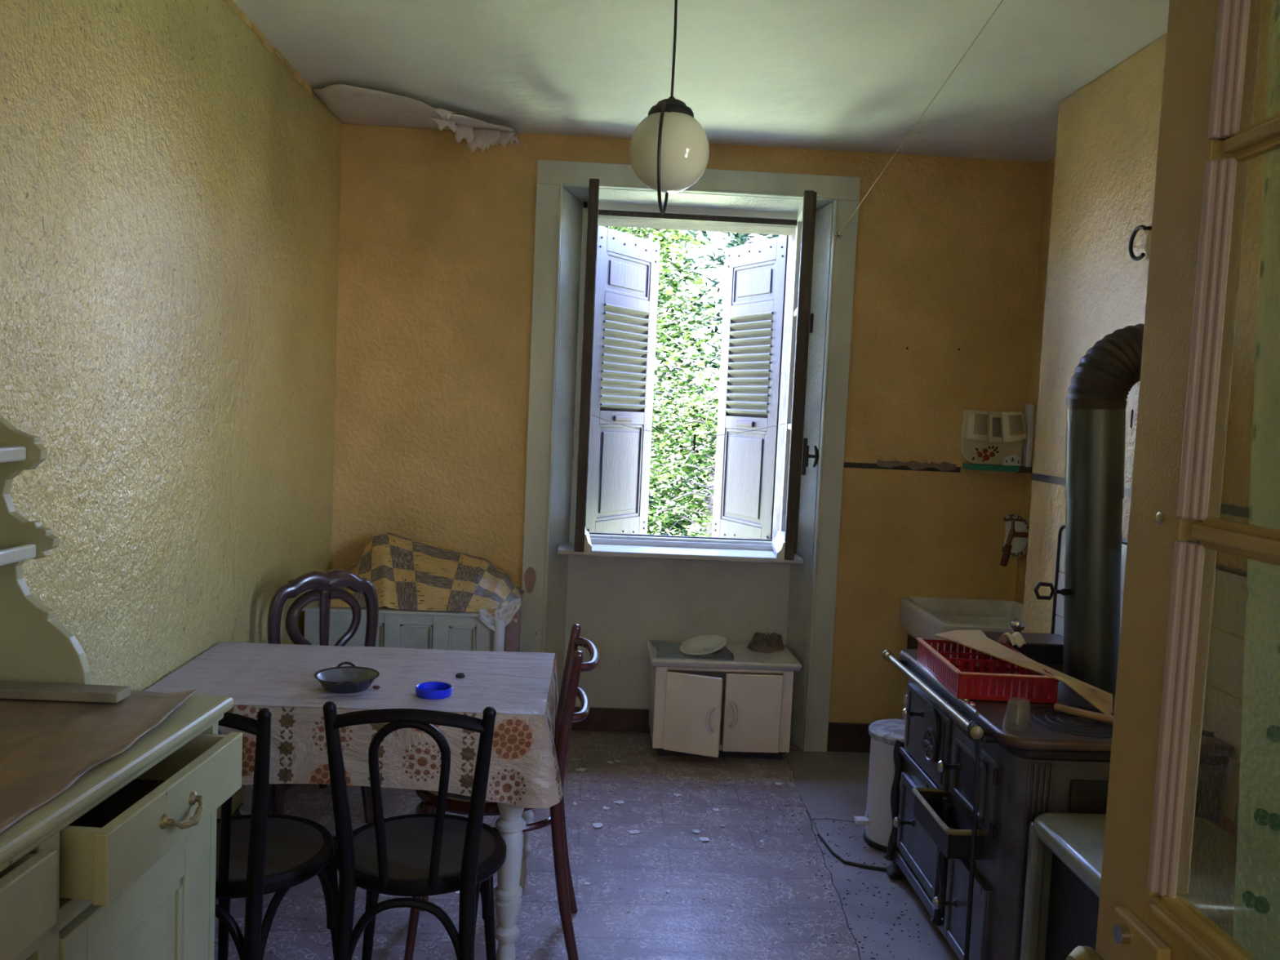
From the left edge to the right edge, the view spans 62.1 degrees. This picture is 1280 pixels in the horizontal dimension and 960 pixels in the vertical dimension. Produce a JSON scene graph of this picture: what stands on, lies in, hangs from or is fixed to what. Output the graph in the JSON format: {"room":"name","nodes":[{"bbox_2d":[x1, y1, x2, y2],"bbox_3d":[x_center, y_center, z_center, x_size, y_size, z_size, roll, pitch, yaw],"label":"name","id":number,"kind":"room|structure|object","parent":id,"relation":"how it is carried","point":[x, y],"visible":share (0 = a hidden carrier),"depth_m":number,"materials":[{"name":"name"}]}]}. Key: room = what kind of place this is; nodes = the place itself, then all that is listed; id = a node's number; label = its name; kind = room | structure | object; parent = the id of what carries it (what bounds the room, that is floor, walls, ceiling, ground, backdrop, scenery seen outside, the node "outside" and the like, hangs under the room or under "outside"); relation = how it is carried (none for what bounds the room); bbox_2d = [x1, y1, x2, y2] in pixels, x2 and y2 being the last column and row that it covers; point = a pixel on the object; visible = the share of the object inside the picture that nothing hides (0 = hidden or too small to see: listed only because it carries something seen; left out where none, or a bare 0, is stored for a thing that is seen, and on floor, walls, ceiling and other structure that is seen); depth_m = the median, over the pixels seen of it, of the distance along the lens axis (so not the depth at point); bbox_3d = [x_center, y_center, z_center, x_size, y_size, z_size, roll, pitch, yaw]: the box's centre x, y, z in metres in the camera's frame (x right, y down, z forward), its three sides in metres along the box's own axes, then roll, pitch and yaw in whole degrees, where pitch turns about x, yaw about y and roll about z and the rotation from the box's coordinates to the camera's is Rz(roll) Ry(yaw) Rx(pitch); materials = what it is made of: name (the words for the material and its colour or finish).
{"room":"abandoned building interior","nodes":[
{"label":"abandoned building interior","id":0,"kind":"room"},
{"bbox_2d":[0,0,342,819],"bbox_3d":[-1.348,0.172,1.563,0.260,2.975,7.200,2,4,-2],"label":"wall","id":1,"kind":"structure","parent":0,"point":[170,188],"depth_m":2.78,"materials":[{"name":"paint"}]},
{"bbox_2d":[231,783,291,816],"bbox_3d":[-1.296,1.227,2.594,0.022,0.130,4.256,2,4,-2],"label":"baseboard","id":2,"kind":"structure","parent":1,"relation":"attached to","point":[286,786],"depth_m":3.83,"materials":[{"name":"brown paint"}]},
{"bbox_2d":[222,0,311,93],"bbox_3d":[-1.190,-1.369,2.549,0.012,0.030,2.975,2,4,-2],"label":"trim","id":3,"kind":"structure","parent":1,"relation":"attached to","point":[255,28],"depth_m":3.53,"materials":[{"name":"paint"}]},
{"bbox_2d":[213,729,959,959],"bbox_3d":[0.261,1.544,1.729,3.600,0.262,7.200,2,4,-2],"label":"floor","id":4,"kind":"structure","parent":0,"point":[666,854],"depth_m":3.49,"materials":[{"name":"grey stone"}]},
{"bbox_2d":[0,412,242,959],"bbox_3d":[-0.921,0.572,1.362,0.524,1.645,1.028,3,4,2],"label":"dresser","id":5,"kind":"object","parent":4,"relation":"on","point":[120,864],"visible":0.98,"depth_m":1.61,"materials":[{"name":"green paint"}]},
{"bbox_2d":[0,688,199,833],"bbox_3d":[-0.947,0.394,1.354,0.404,0.013,0.985,3,4,2],"label":"countertop","id":6,"kind":"structure","parent":5,"relation":"on","point":[46,746],"depth_m":1.58,"materials":[{"name":"brown wood"}]},
{"bbox_2d":[0,680,130,702],"bbox_3d":[-0.975,0.354,1.775,0.225,0.016,0.050,3,4,-1],"label":"batten","id":7,"kind":"object","parent":6,"relation":"on","point":[8,690],"visible":1,"depth_m":1.75,"materials":[{"name":"beige wood"}]},
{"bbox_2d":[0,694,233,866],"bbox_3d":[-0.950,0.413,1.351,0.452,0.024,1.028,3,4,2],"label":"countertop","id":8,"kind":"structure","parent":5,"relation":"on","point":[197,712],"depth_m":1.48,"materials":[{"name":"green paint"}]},
{"bbox_2d":[214,707,338,959],"bbox_3d":[-0.920,0.881,2.428,0.396,0.876,0.473,3,4,9],"label":"bentwood chair","id":9,"kind":"object","parent":4,"relation":"on","point":[260,853],"visible":0.56,"depth_m":2.31,"materials":[{"name":"black wood"}]},
{"bbox_2d":[266,568,378,823],"bbox_3d":[-1.208,0.753,3.811,0.402,0.917,0.464,-1,5,-40],"label":"carved chair","id":10,"kind":"object","parent":4,"relation":"on","point":[326,584],"visible":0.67,"depth_m":3.63,"materials":[{"name":"brown wood"}]},
{"bbox_2d":[239,705,537,959],"bbox_3d":[-0.786,0.916,3.003,1.000,0.738,0.625,2,4,-2],"label":"dining table","id":11,"kind":"object","parent":4,"relation":"on","point":[512,876],"visible":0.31,"depth_m":2.75,"materials":[{"name":"beige paint"}]},
{"bbox_2d":[143,641,563,808],"bbox_3d":[-0.745,0.659,2.976,1.084,0.243,0.675,2,4,-2],"label":"tablecloth","id":12,"kind":"object","parent":11,"relation":"on","point":[524,770],"depth_m":2.70,"materials":[{"name":"white fabric"}]},
{"bbox_2d":[314,662,379,693],"bbox_3d":[-0.779,0.531,2.822,0.170,0.047,0.169,5,5,28],"label":"dish","id":13,"kind":"object","parent":12,"relation":"on","point":[353,678],"visible":1,"depth_m":2.86,"materials":[{"name":"grey metal"}]},
{"bbox_2d":[372,685,379,688],"bbox_3d":[-0.704,0.553,2.837,0.021,0.010,0.013,2,4,-2],"label":"crumb","id":14,"kind":"object","parent":12,"relation":"on","point":[373,686],"visible":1,"depth_m":2.83,"materials":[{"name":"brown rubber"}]},
{"bbox_2d":[415,681,452,699],"bbox_3d":[-0.543,0.555,2.803,0.096,0.022,0.096,2,4,-2],"label":"ashtray","id":15,"kind":"object","parent":12,"relation":"on","point":[429,690],"visible":1,"depth_m":2.79,"materials":[{"name":"blue plastic"}]},
{"bbox_2d":[302,600,493,651],"bbox_3d":[-0.973,0.825,4.437,0.743,0.660,0.518,2,4,-2],"label":"chest","id":16,"kind":"object","parent":4,"relation":"on","point":[399,628],"visible":0.2,"depth_m":4.18,"materials":[{"name":"beige paint"}]},
{"bbox_2d":[317,532,524,631],"bbox_3d":[-0.889,0.404,4.394,0.821,0.318,0.539,2,4,-2],"label":"checked oilcloth","id":17,"kind":"object","parent":16,"relation":"on","point":[405,573],"visible":0.92,"depth_m":4.36,"materials":[{"name":"yellow fabric"}]},
{"bbox_2d":[322,701,506,959],"bbox_3d":[-0.514,0.896,2.477,0.396,0.876,0.473,2,4,-2],"label":"bentwood chair","id":18,"kind":"object","parent":4,"relation":"on","point":[386,856],"visible":1,"depth_m":2.31,"materials":[{"name":"black wood"}]},
{"bbox_2d":[493,618,505,651],"bbox_3d":[-0.565,0.873,4.190,0.044,0.655,0.043,2,4,-2],"label":"roll","id":19,"kind":"object","parent":4,"relation":"on","point":[499,624],"visible":0.34,"depth_m":4.15,"materials":[{"name":"white paper"}]},
{"bbox_2d":[404,623,599,959],"bbox_3d":[-0.379,0.866,2.985,0.497,0.876,0.396,2,4,-4],"label":"bentwood chair","id":20,"kind":"object","parent":4,"relation":"on","point":[566,716],"visible":0.55,"depth_m":2.86,"materials":[{"name":"brown wood"}]},
{"bbox_2d":[505,607,519,652],"bbox_3d":[-0.520,0.855,4.268,0.050,0.696,0.025,2,4,-2],"label":"board","id":21,"kind":"object","parent":4,"relation":"on","point":[513,628],"visible":0.29,"depth_m":4.24,"materials":[{"name":"brown wood"}]},
{"bbox_2d":[575,768,585,771],"bbox_3d":[-0.247,1.203,4.414,0.043,0.004,0.036,3,4,11],"label":"flake","id":22,"kind":"object","parent":4,"relation":"on","point":[580,769],"visible":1,"depth_m":4.41,"materials":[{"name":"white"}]},
{"bbox_2d":[592,822,603,827],"bbox_3d":[-0.150,1.248,3.838,0.040,0.004,0.040,1,4,-25],"label":"flake","id":23,"kind":"object","parent":4,"relation":"on","point":[595,824],"visible":1,"depth_m":3.84,"materials":[{"name":"white paint"}]},
{"bbox_2d":[613,800,624,804],"bbox_3d":[-0.081,1.235,4.072,0.043,0.004,0.029,2,4,-7],"label":"flake","id":24,"kind":"object","parent":4,"relation":"on","point":[620,802],"visible":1,"depth_m":4.07,"materials":[{"name":"white paint"}]},
{"bbox_2d":[627,829,640,834],"bbox_3d":[-0.020,1.257,3.796,0.045,0.004,0.031,2,4,-13],"label":"flake","id":25,"kind":"object","parent":4,"relation":"on","point":[635,831],"visible":1,"depth_m":3.80,"materials":[{"name":"white paint"}]},
{"bbox_2d":[692,829,699,832],"bbox_3d":[0.199,1.265,3.826,0.032,0.004,0.028,4,4,24],"label":"flake","id":26,"kind":"object","parent":4,"relation":"on","point":[693,830],"visible":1,"depth_m":3.83,"materials":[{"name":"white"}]},
{"bbox_2d":[698,836,709,840],"bbox_3d":[0.227,1.270,3.761,0.035,0.004,0.037,2,4,-6],"label":"flake","id":27,"kind":"object","parent":4,"relation":"on","point":[702,838],"visible":1,"depth_m":3.76,"materials":[{"name":"white paint"}]},
{"bbox_2d":[646,640,801,759],"bbox_3d":[0.357,0.991,4.713,0.654,0.442,0.483,2,4,-2],"label":"base cabinet","id":28,"kind":"object","parent":4,"relation":"on","point":[741,708],"visible":0.97,"depth_m":4.57,"materials":[{"name":"grey paint"}]},
{"bbox_2d":[650,640,733,661],"bbox_3d":[0.232,0.760,4.728,0.356,0.009,0.310,2,4,-2],"label":"folded paper","id":29,"kind":"object","parent":28,"relation":"on","point":[664,649],"visible":0.67,"depth_m":4.68,"materials":[{"name":"grey paper"}]},
{"bbox_2d":[679,635,726,654],"bbox_3d":[0.278,0.726,4.683,0.209,0.059,0.202,6,5,42],"label":"plate","id":30,"kind":"object","parent":29,"relation":"on","point":[704,644],"visible":1,"depth_m":4.70,"materials":[{"name":"white ceramic"}]},
{"bbox_2d":[746,631,784,652],"bbox_3d":[0.575,0.728,4.835,0.170,0.078,0.142,2,4,-2],"label":"rag","id":31,"kind":"object","parent":28,"relation":"on","point":[761,642],"visible":1,"depth_m":4.80,"materials":[{"name":"brown fabric"}]},
{"bbox_2d":[533,761,929,959],"bbox_3d":[0.216,1.282,3.585,1.256,0.015,2.018,2,4,-2],"label":"debris","id":32,"kind":"object","parent":4,"relation":"on","point":[828,834],"depth_m":3.40,"materials":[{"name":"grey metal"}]},
{"bbox_2d":[853,719,905,853],"bbox_3d":[0.930,1.083,3.787,0.264,0.424,0.256,5,5,33],"label":"pedal bin","id":33,"kind":"object","parent":4,"relation":"on","point":[877,820],"visible":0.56,"depth_m":3.72,"materials":[{"name":"white plastic"}]},
{"bbox_2d":[882,617,1235,959],"bbox_3d":[1.104,0.916,3.081,0.640,0.889,0.962,2,4,-2],"label":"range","id":34,"kind":"object","parent":4,"relation":"on","point":[1062,765],"visible":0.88,"depth_m":2.78,"materials":[{"name":"black metal"}]},
{"bbox_2d":[964,720,980,959],"bbox_3d":[0.825,0.960,2.685,0.043,0.720,0.019,3,4,8],"label":"poker","id":35,"kind":"object","parent":34,"relation":"hanging from","point":[972,722],"visible":1,"depth_m":2.67,"materials":[{"name":"metal"}]},
{"bbox_2d":[915,637,1058,702],"bbox_3d":[1.005,0.553,3.120,0.281,0.074,0.439,3,4,0],"label":"dish rack","id":36,"kind":"object","parent":34,"relation":"on","point":[982,677],"visible":0.84,"depth_m":2.98,"materials":[{"name":"red plastic"}]},
{"bbox_2d":[996,631,1026,647],"bbox_3d":[1.153,0.493,3.294,0.054,0.043,0.068,0,5,-33],"label":"wrapper","id":37,"kind":"object","parent":36,"relation":"on","point":[1015,637],"visible":1,"depth_m":3.28,"materials":[{"name":"beige paper"}]},
{"bbox_2d":[933,630,1112,715],"bbox_3d":[1.135,0.546,3.071,0.193,0.092,0.663,0,5,-28],"label":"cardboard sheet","id":38,"kind":"object","parent":36,"relation":"on","point":[977,640],"visible":0.95,"depth_m":3.04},
{"bbox_2d":[1053,702,1113,724],"bbox_3d":[1.172,0.607,2.742,0.024,0.027,0.209,-1,5,-41],"label":"wooden spoon","id":39,"kind":"object","parent":34,"relation":"on","point":[1108,718],"visible":0.79,"depth_m":2.75,"materials":[{"name":"brown wood"}]},
{"bbox_2d":[1033,323,1144,693],"bbox_3d":[1.317,0.067,3.069,0.342,1.089,0.210,2,4,-2],"label":"pipe","id":40,"kind":"object","parent":34,"relation":"on","point":[1102,380],"visible":0.89,"depth_m":3.01,"materials":[{"name":"metal"}]},
{"bbox_2d":[1110,712,1213,737],"bbox_3d":[1.317,0.623,2.704,0.254,0.016,0.018,5,5,35],"label":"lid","id":41,"kind":"object","parent":34,"relation":"on","point":[1206,733],"visible":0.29,"depth_m":2.64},
{"bbox_2d":[1020,812,1237,959],"bbox_3d":[1.150,1.117,2.353,0.445,0.603,0.475,2,4,-2],"label":"side table","id":42,"kind":"object","parent":4,"relation":"on","point":[1064,860],"visible":0.54,"depth_m":2.42,"materials":[{"name":"wood"}]},
{"bbox_2d":[331,124,1044,749],"bbox_3d":[0.184,-0.001,4.970,4.000,3.575,0.540,2,4,-2],"label":"wall","id":43,"kind":"structure","parent":0,"point":[437,241],"depth_m":4.70,"materials":[{"name":"paint"}]},
{"bbox_2d":[519,183,563,653],"bbox_3d":[-0.444,-0.050,4.672,0.112,2.458,0.045,2,4,-2],"label":"trim","id":44,"kind":"structure","parent":43,"relation":"attached to","point":[548,206],"depth_m":4.64,"materials":[{"name":"white paint"}]},
{"bbox_2d":[571,706,649,732],"bbox_3d":[0.152,1.131,4.972,1.032,0.108,0.016,2,4,-2],"label":"baseboard","id":45,"kind":"structure","parent":43,"relation":"attached to","point":[603,719],"depth_m":4.95,"materials":[{"name":"brown paint"}]},
{"bbox_2d":[557,178,819,564],"bbox_3d":[0.208,-0.435,4.832,1.091,1.621,0.842,2,4,-2],"label":"window","id":46,"kind":"structure","parent":43,"relation":"in","point":[783,548],"depth_m":4.70,"materials":[{"name":"white paint"}]},
{"bbox_2d":[585,226,660,534],"bbox_3d":[-0.099,-0.477,5.444,0.054,1.630,0.615,5,5,31],"label":"shutter","id":47,"kind":"object","parent":46,"relation":"attached to","point":[628,265],"visible":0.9,"depth_m":5.43,"materials":[{"name":"white paint"}]},
{"bbox_2d":[591,414,789,435],"bbox_3d":[0.219,-0.230,4.608,0.876,0.077,0.002,2,4,-2],"label":"clothesline","id":48,"kind":"object","parent":46,"relation":"attached to","point":[591,415],"visible":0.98,"depth_m":4.61,"materials":[{"name":"beige"}]},
{"bbox_2d":[693,434,696,450],"bbox_3d":[0.236,-0.163,4.614,0.014,0.072,0.019,2,4,-2],"label":"peg","id":49,"kind":"object","parent":48,"relation":"hanging from","point":[694,435],"visible":1,"depth_m":4.61,"materials":[{"name":"brown wood"}]},
{"bbox_2d":[711,235,788,539],"bbox_3d":[0.569,-0.428,5.494,0.056,1.585,0.603,1,5,-26],"label":"shutter","id":50,"kind":"object","parent":46,"relation":"attached to","point":[755,279],"visible":0.91,"depth_m":5.47,"materials":[{"name":"white paint"}]},
{"bbox_2d":[537,159,860,200],"bbox_3d":[0.258,-1.299,4.609,1.404,0.102,0.045,2,4,-2],"label":"trim","id":51,"kind":"structure","parent":43,"relation":"attached to","point":[566,173],"depth_m":4.61,"materials":[{"name":"white paint"}]},
{"bbox_2d":[802,199,858,751],"bbox_3d":[0.847,0.004,4.728,0.108,2.458,0.045,2,4,-2],"label":"trim","id":52,"kind":"structure","parent":43,"relation":"attached to","point":[843,251],"depth_m":4.72,"materials":[{"name":"white paint"}]},
{"bbox_2d":[826,722,871,752],"bbox_3d":[0.139,1.136,4.793,3.070,0.130,0.024,2,4,-2],"label":"baseboard","id":53,"kind":"structure","parent":43,"relation":"attached to","point":[842,736],"depth_m":4.82,"materials":[{"name":"brown paint"}]},
{"bbox_2d":[843,462,960,472],"bbox_3d":[1.171,-0.057,4.759,0.536,0.024,0.003,2,4,-2],"label":"trim","id":54,"kind":"structure","parent":43,"relation":"attached to","point":[846,464],"depth_m":4.75,"materials":[{"name":"black paint"}]},
{"bbox_2d":[900,596,1023,651],"bbox_3d":[1.437,0.717,4.510,0.534,0.320,0.628,2,4,-2],"label":"sink","id":55,"kind":"object","parent":43,"relation":"attached to","point":[923,618],"visible":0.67,"depth_m":4.74,"materials":[{"name":"ceramic"}]},
{"bbox_2d":[962,462,1031,473],"bbox_3d":[1.589,-0.053,4.725,0.279,0.028,0.101,2,4,-2],"label":"glass shelf","id":56,"kind":"object","parent":43,"relation":"attached to","point":[965,465],"visible":0.94,"depth_m":4.68,"materials":[{"name":"teal glass"}]},
{"bbox_2d":[960,409,1027,464],"bbox_3d":[1.570,-0.188,4.696,0.284,0.241,0.072,2,4,-2],"label":"calendar","id":57,"kind":"object","parent":56,"relation":"on","point":[987,437],"visible":0.99,"depth_m":4.69,"materials":[{"name":"beige paper"}]},
{"bbox_2d":[972,445,999,460],"bbox_3d":[1.537,-0.120,4.722,0.121,0.072,0.001,2,4,-2],"label":"print","id":58,"kind":"object","parent":57,"relation":"attached to","point":[993,446],"depth_m":4.72},
{"bbox_2d":[1001,453,1021,466],"bbox_3d":[1.644,-0.089,4.700,0.080,0.050,0.023,2,4,-2],"label":"holder","id":59,"kind":"object","parent":56,"relation":"on","point":[1009,460],"visible":1,"depth_m":4.69,"materials":[{"name":"white ceramic"}]},
{"bbox_2d":[1021,404,1034,466],"bbox_3d":[1.723,-0.199,4.724,0.023,0.279,0.075,2,4,-2],"label":"carton","id":60,"kind":"object","parent":56,"relation":"on","point":[1027,449],"visible":0.91,"depth_m":4.69,"materials":[{"name":"cardboard"}]},
{"bbox_2d":[231,0,1169,162],"bbox_3d":[0.390,-1.325,1.525,3.600,0.432,7.200,2,4,-2],"label":"ceiling","id":61,"kind":"structure","parent":0,"point":[840,75],"depth_m":3.55,"materials":[{"name":"white paint"}]},
{"bbox_2d":[629,0,709,213],"bbox_3d":[0.082,-1.002,2.660,0.201,0.662,0.201,-1,5,-42],"label":"pendant lamp","id":62,"kind":"object","parent":61,"relation":"hanging from","point":[669,148],"visible":1,"depth_m":2.60,"materials":[{"name":"white glass"}]},
{"bbox_2d":[834,0,1003,239],"bbox_3d":[0.919,-1.181,3.771,0.037,0.391,1.723,2,4,-3],"label":"string","id":63,"kind":"object","parent":61,"relation":"hanging from","point":[837,235],"visible":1,"depth_m":3.51,"materials":[{"name":"beige"}]},
{"bbox_2d":[1013,156,1055,604],"bbox_3d":[1.981,0.311,1.709,0.270,2.975,7.200,2,4,-2],"label":"wall","id":64,"kind":"structure","parent":0,"point":[1049,165],"depth_m":4.69,"materials":[{"name":"paint"}]},
{"bbox_2d":[1000,518,1028,566],"bbox_3d":[1.652,0.276,4.663,0.133,0.214,0.031,2,4,-2],"label":"water tap","id":65,"kind":"object","parent":64,"relation":"attached to","point":[1007,548],"visible":0.96,"depth_m":4.65,"materials":[{"name":"gold metal"}]},
{"bbox_2d":[1001,513,1029,557],"bbox_3d":[1.676,0.249,4.752,0.015,0.194,0.198,0,5,-30],"label":"scalloped plate","id":66,"kind":"object","parent":64,"relation":"attached to","point":[1020,545],"visible":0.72,"depth_m":4.74,"materials":[{"name":"white ceramic"}]},
{"bbox_2d":[1021,0,1271,839],"bbox_3d":[1.635,0.065,2.841,0.343,2.675,2.120,2,4,-2],"label":"wall","id":67,"kind":"structure","parent":0,"point":[1108,130],"depth_m":3.31,"materials":[{"name":"paint"}]},
{"bbox_2d":[1030,472,1249,518],"bbox_3d":[1.475,0.063,2.834,0.003,0.025,2.120,2,4,-2],"label":"trim","id":68,"kind":"structure","parent":67,"relation":"attached to","point":[1243,512],"depth_m":3.17,"materials":[{"name":"black paint"}]},
{"bbox_2d":[1128,224,1151,261],"bbox_3d":[1.481,-0.699,3.139,0.034,0.104,0.094,2,4,-2],"label":"iron hook","id":69,"kind":"object","parent":67,"relation":"attached to","point":[1137,228],"visible":0.98,"depth_m":3.15,"materials":[{"name":"black metal"}]},
{"bbox_2d":[1065,0,1279,959],"bbox_3d":[0.551,0.440,0.851,0.120,2.088,0.812,2,4,-2],"label":"door","id":70,"kind":"structure","parent":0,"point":[1208,134],"depth_m":1.13,"materials":[{"name":"yellow paint"}]},
{"bbox_2d":[1232,0,1279,959],"bbox_3d":[0.642,0.126,0.824,0.028,1.310,0.691,2,4,-2],"label":"curtain","id":71,"kind":"object","parent":70,"relation":"hanging from","point":[1256,916],"visible":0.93,"depth_m":1.07,"materials":[{"name":"green fabric"}]},
{"label":"outside","id":72,"kind":"structure","parent":0,"visible":0},
{"bbox_2d":[649,462,711,536],"bbox_3d":[-0.589,0.954,12.589,32.000,0.518,37.000,2,4,-2],"label":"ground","id":73,"kind":"structure","parent":72,"point":[678,477],"depth_m":21.04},
{"bbox_2d":[603,226,724,537],"bbox_3d":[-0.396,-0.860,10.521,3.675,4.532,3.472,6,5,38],"label":"leafy tree","id":74,"kind":"object","parent":73,"relation":"on","point":[687,374],"visible":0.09,"depth_m":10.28,"materials":[{"name":"green plant"}]},
{"bbox_2d":[647,369,719,537],"bbox_3d":[0.551,0.259,9.758,2.907,2.586,2.513,4,4,21],"label":"leafy shrub","id":75,"kind":"object","parent":73,"relation":"on","point":[713,411],"visible":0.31,"depth_m":9.52,"materials":[{"name":"green plant"}]},
{"bbox_2d":[648,230,780,535],"bbox_3d":[1.017,-1.768,10.757,3.017,6.407,3.074,4,4,22],"label":"leafy tree","id":76,"kind":"object","parent":73,"relation":"on","point":[739,239],"visible":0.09,"depth_m":10.83,"materials":[{"name":"green plant"}]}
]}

